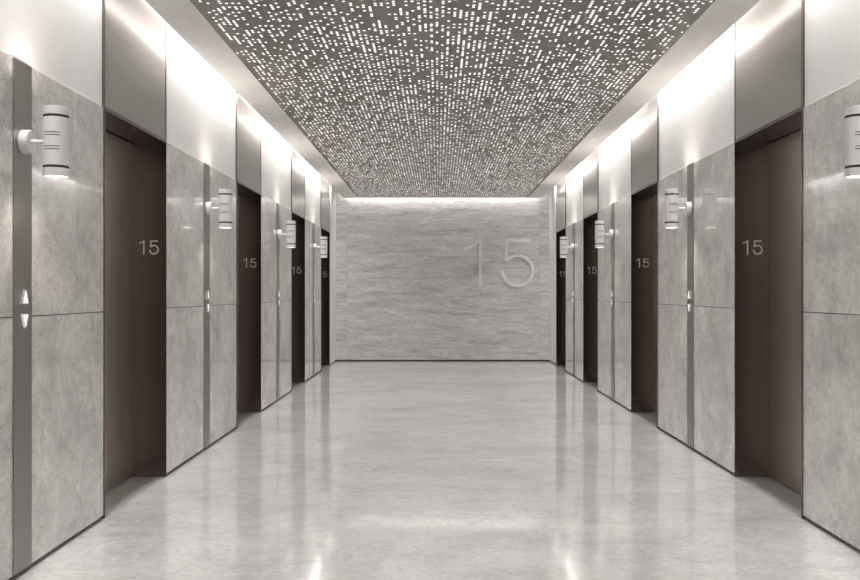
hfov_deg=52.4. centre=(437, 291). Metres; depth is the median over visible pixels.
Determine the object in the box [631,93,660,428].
elevator door
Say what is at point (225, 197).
wall sconce
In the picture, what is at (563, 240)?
wall sconce
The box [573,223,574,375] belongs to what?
panel
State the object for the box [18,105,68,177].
wall sconce
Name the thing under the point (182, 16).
ceiling
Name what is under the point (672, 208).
wall sconce
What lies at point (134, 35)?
elevator door
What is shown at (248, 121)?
entrance
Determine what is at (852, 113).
wall sconce
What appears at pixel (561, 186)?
entrance
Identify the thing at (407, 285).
wall
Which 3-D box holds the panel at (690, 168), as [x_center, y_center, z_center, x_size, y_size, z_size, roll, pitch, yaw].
[2.119,0.114,7.351,0.018,2.377,0.178,0,0,0]
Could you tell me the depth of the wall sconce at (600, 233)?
10.58 m
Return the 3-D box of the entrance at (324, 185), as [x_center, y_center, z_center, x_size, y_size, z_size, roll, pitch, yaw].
[-2.112,-0.368,15.136,0.336,3.378,1.174,0,0,0]
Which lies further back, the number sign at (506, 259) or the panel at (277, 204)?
the number sign at (506, 259)
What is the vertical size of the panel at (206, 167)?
2.377 m
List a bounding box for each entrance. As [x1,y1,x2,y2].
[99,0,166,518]
[234,92,260,428]
[290,146,304,390]
[320,175,329,370]
[556,177,565,370]
[583,147,598,390]
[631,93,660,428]
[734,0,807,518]
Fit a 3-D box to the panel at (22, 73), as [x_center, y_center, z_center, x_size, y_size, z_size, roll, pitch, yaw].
[-1.940,0.114,4.090,0.018,2.377,0.178,0,0,0]
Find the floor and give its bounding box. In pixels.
[8,361,859,579]
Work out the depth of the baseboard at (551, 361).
6.27 m
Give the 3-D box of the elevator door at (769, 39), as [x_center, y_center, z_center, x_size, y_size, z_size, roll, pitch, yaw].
[2.291,-0.368,5.678,0.336,3.378,1.174,0,0,0]
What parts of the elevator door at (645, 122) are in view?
transom panel, door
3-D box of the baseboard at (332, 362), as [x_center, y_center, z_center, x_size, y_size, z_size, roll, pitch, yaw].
[-2.215,1.314,5.375,0.470,0.022,22.750,0,0,0]
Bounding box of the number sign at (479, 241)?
[464,239,481,286]
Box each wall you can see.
[0,0,335,579]
[336,191,548,359]
[549,0,859,549]
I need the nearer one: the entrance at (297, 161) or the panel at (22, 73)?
the panel at (22, 73)
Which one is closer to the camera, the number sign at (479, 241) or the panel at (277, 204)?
the panel at (277, 204)
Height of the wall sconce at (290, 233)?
0.324 m
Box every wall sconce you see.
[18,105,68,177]
[205,189,232,227]
[277,221,295,247]
[313,237,326,257]
[560,237,573,257]
[595,221,612,247]
[665,189,691,227]
[845,105,859,177]
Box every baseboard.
[7,362,332,579]
[335,360,549,360]
[551,361,859,550]
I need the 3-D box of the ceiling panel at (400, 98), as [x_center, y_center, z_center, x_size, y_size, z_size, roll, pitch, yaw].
[0.089,-1.804,5.250,3.231,0.020,22.500,0,0,0]
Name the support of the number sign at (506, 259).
attached to the wall at (407, 285)
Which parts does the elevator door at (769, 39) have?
transom panel, door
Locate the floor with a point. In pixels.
(362, 470)
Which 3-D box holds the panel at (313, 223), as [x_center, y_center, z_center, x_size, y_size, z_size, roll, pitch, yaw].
[-1.940,0.114,13.670,0.018,2.377,0.178,0,0,0]
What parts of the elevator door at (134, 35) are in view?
door, transom panel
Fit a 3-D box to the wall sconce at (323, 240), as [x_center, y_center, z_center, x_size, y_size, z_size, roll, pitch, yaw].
[-1.838,-0.702,13.670,0.212,0.324,0.116,0,0,0]
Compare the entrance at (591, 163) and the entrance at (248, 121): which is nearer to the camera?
the entrance at (248, 121)
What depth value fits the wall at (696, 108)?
6.60 m
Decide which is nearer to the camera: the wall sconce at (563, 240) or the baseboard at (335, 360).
the wall sconce at (563, 240)
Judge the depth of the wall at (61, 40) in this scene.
4.97 m
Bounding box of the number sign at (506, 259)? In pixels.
[501,239,533,286]
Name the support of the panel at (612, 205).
attached to the wall at (696, 108)
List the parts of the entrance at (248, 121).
door, transom panel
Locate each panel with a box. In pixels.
[13,57,31,575]
[190,0,714,196]
[204,163,209,447]
[276,203,279,399]
[313,223,314,374]
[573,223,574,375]
[611,203,613,399]
[687,163,693,448]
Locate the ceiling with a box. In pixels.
[145,0,759,197]

